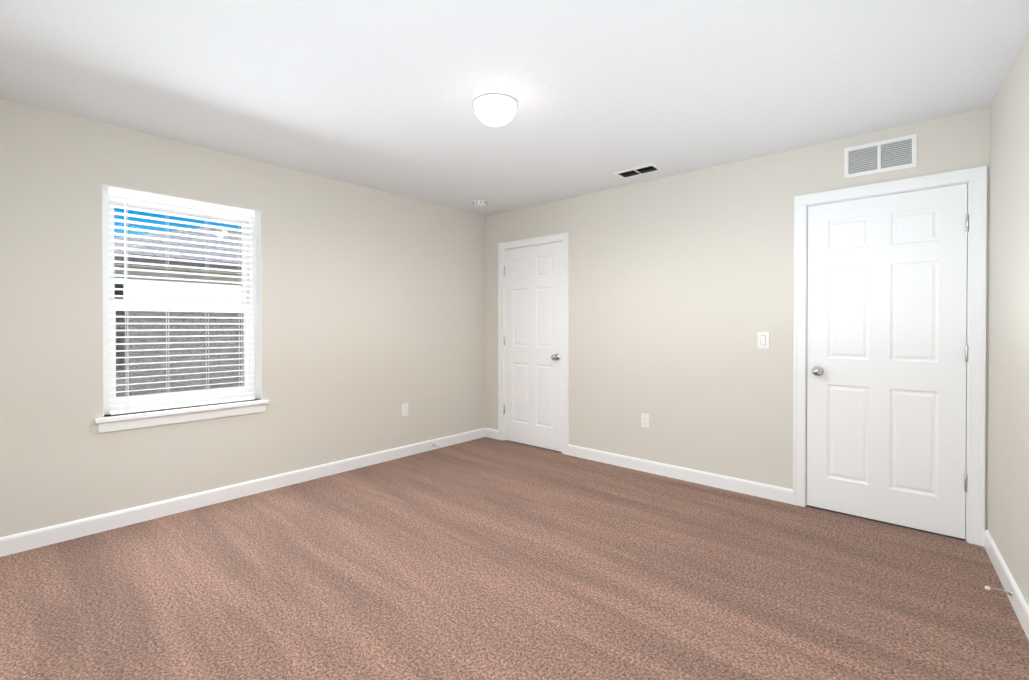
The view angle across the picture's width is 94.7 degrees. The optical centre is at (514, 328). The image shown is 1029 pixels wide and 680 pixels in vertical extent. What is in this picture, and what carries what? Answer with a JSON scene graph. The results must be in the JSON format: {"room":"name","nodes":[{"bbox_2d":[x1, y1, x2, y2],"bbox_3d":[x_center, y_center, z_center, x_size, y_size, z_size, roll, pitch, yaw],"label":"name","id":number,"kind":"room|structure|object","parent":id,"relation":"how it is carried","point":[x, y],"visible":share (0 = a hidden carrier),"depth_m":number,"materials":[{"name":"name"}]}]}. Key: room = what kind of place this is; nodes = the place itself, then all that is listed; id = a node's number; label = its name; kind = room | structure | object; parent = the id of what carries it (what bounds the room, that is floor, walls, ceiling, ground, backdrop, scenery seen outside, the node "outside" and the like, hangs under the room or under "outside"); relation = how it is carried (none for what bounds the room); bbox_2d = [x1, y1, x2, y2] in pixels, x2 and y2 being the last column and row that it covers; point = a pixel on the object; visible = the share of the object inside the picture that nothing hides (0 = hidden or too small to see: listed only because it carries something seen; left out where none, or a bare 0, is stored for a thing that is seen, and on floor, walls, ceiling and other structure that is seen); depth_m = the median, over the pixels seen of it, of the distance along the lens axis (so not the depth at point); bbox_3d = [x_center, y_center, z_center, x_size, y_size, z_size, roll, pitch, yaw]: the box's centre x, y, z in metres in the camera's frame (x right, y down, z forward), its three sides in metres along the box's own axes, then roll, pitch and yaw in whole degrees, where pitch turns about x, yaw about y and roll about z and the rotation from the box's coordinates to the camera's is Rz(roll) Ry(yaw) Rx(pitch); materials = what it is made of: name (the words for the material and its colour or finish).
{"room":"empty bedroom","nodes":[
{"label":"empty bedroom","id":0,"kind":"room"},
{"bbox_2d":[0,98,484,536],"bbox_3d":[-1.733,-0.016,3.824,0.220,2.440,4.400,0,1,42],"label":"wall","id":1,"kind":"structure","parent":0,"point":[372,311],"depth_m":3.41,"materials":[{"name":"beige paint"}]},
{"bbox_2d":[103,189,255,414],"bbox_3d":[-2.275,-0.170,3.264,0.080,1.395,0.893,0,1,42],"label":"window unit","id":2,"kind":"structure","parent":1,"relation":"in","point":[107,312],"depth_m":3.24,"materials":[{"name":"white plastic"}]},
{"bbox_2d":[108,187,254,414],"bbox_3d":[-2.205,-0.171,3.203,0.072,1.389,0.821,0,1,42],"label":"window blinds","id":3,"kind":"object","parent":2,"relation":"attached to","point":[119,192],"visible":1,"depth_m":3.16,"materials":[{"name":"white plastic"}]},
{"bbox_2d":[102,184,261,416],"bbox_3d":[-2.205,-0.170,3.203,0.104,1.394,0.893,0,1,42],"label":"window frame","id":4,"kind":"structure","parent":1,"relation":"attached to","point":[258,303],"depth_m":3.52,"materials":[{"name":"white wood"}]},
{"bbox_2d":[95,399,268,432],"bbox_3d":[-2.192,0.573,3.196,0.140,0.090,0.973,0,1,42],"label":"window sill","id":5,"kind":"structure","parent":1,"relation":"attached to","point":[135,420],"depth_m":3.10,"materials":[{"name":"white wood"}]},
{"bbox_2d":[0,428,487,556],"bbox_3d":[-1.636,1.154,3.765,0.014,0.100,3.971,0,1,42],"label":"baseboard","id":6,"kind":"structure","parent":1,"relation":"attached to","point":[31,539],"depth_m":3.21,"materials":[{"name":"white wood"}]},
{"bbox_2d":[402,403,407,415],"bbox_3d":[-1.028,0.759,4.453,0.009,0.116,0.072,0,1,42],"label":"outlet","id":7,"kind":"object","parent":1,"relation":"attached to","point":[404,409],"visible":1,"depth_m":4.45,"materials":[{"name":"white plastic"}]},
{"bbox_2d":[0,437,1028,679],"bbox_3d":[-0.011,1.274,2.308,4.820,0.120,4.400,0,1,42],"label":"floor","id":8,"kind":"structure","parent":0,"point":[486,559],"depth_m":2.22,"materials":[{"name":"carpet"}]},
{"bbox_2d":[0,0,1028,215],"bbox_3d":[-0.011,-1.286,2.291,4.820,0.120,4.400,0,1,42],"label":"ceiling","id":9,"kind":"structure","parent":0,"point":[375,94],"depth_m":2.31,"materials":[{"name":"white paint"}]},
{"bbox_2d":[473,200,486,206],"bbox_3d":[-0.338,-1.221,4.638,0.137,0.041,0.134,0,1,42],"label":"smoke detector","id":10,"kind":"object","parent":9,"relation":"attached to","point":[479,203],"visible":1,"depth_m":4.60,"materials":[{"name":"white plastic"}]},
{"bbox_2d":[472,85,517,126],"bbox_3d":[-0.102,-1.149,2.506,0.244,0.156,0.244,0,1,42],"label":"ceiling light fixture","id":11,"kind":"object","parent":9,"relation":"attached to","point":[495,105],"visible":1,"depth_m":2.43,"materials":[{"name":"white glass"}]},
{"bbox_2d":[613,163,662,178],"bbox_3d":[0.965,-1.230,3.711,0.340,0.011,0.170,0,1,42],"label":"ceiling vent","id":12,"kind":"object","parent":9,"relation":"in","point":[640,170],"visible":1,"depth_m":3.70,"materials":[{"name":"white metal"}]},
{"bbox_2d":[485,107,989,529],"bbox_3d":[1.560,-0.018,4.074,4.820,2.440,0.740,0,1,42],"label":"wall","id":13,"kind":"structure","parent":0,"point":[681,290],"depth_m":3.70,"materials":[{"name":"beige paint"}]},
{"bbox_2d":[504,242,561,451],"bbox_3d":[0.163,0.174,4.796,0.758,2.023,0.110,0,1,42],"label":"door","id":14,"kind":"structure","parent":13,"relation":"in","point":[533,348],"depth_m":4.79,"materials":[{"name":"white wood"}]},
{"bbox_2d":[498,232,568,454],"bbox_3d":[0.210,0.140,4.843,0.906,2.113,0.140,0,1,42],"label":"door frame","id":15,"kind":"structure","parent":13,"relation":"attached to","point":[563,238],"depth_m":4.67,"materials":[{"name":"white wood"}]},
{"bbox_2d":[641,413,649,427],"bbox_3d":[1.100,0.773,3.987,0.072,0.116,0.009,0,1,42],"label":"outlet","id":16,"kind":"object","parent":13,"relation":"attached to","point":[645,420],"visible":1,"depth_m":3.98,"materials":[{"name":"white plastic"}]},
{"bbox_2d":[568,444,792,503],"bbox_3d":[1.215,1.153,3.884,1.879,0.100,0.014,0,1,42],"label":"baseboard","id":17,"kind":"structure","parent":13,"relation":"attached to","point":[781,494],"depth_m":3.73,"materials":[{"name":"white wood"}]},
{"bbox_2d":[757,332,768,348],"bbox_3d":[1.775,0.082,3.382,0.076,0.120,0.012,0,1,42],"label":"switch plate","id":18,"kind":"object","parent":13,"relation":"attached to","point":[762,340],"visible":1,"depth_m":3.38,"materials":[{"name":"white plastic"}]},
{"bbox_2d":[844,134,916,178],"bbox_3d":[2.263,-1.065,2.942,0.356,0.194,0.012,0,1,42],"label":"air vent","id":19,"kind":"object","parent":13,"relation":"in","point":[898,153],"visible":1,"depth_m":2.94,"materials":[{"name":"white metal"}]},
{"bbox_2d":[807,184,968,538],"bbox_3d":[2.265,0.186,2.934,0.788,2.023,0.110,0,1,42],"label":"door","id":20,"kind":"structure","parent":13,"relation":"in","point":[887,353],"depth_m":2.92,"materials":[{"name":"white wood"}]},
{"bbox_2d":[793,166,986,546],"bbox_3d":[2.306,0.153,2.987,0.936,2.113,0.140,0,1,42],"label":"door frame","id":21,"kind":"structure","parent":13,"relation":"attached to","point":[974,180],"depth_m":2.69,"materials":[{"name":"white wood"}]},
{"bbox_2d":[987,31,1028,605],"bbox_3d":[1.392,0.003,0.924,0.120,2.440,4.218,0,0,38],"label":"wall","id":22,"kind":"structure","parent":0,"point":[1008,449],"depth_m":2.19,"materials":[{"name":"beige paint"}]},
{"bbox_2d":[984,529,1028,640],"bbox_3d":[1.408,1.172,1.060,0.286,0.100,3.955,0,1,42],"label":"baseboard","id":23,"kind":"structure","parent":22,"relation":"attached to","point":[1020,606],"depth_m":2.15,"materials":[{"name":"white wood"}]},
{"bbox_2d":[985,586,1011,595],"bbox_3d":[2.153,1.165,2.111,0.085,0.021,0.022,0,0,38],"label":"doorstop","id":24,"kind":"object","parent":23,"relation":"attached to","point":[993,589],"visible":1,"depth_m":2.11,"materials":[{"name":"silver metal"}]},
{"label":"outside","id":25,"kind":"structure","parent":0,"visible":0},
{"bbox_3d":[-16.707,1.265,17.091,39.780,0.200,64.000,0,1,42],"label":"ground","id":26,"kind":"structure","parent":25,"visible":0},
{"bbox_2d":[114,227,240,302],"bbox_3d":[-4.656,-0.737,15.890,6.827,3.820,16.627,0,1,42],"label":"house","id":27,"kind":"structure","parent":26,"relation":"on","point":[161,281],"depth_m":9.39,"materials":[{"name":"grey"}]}
]}

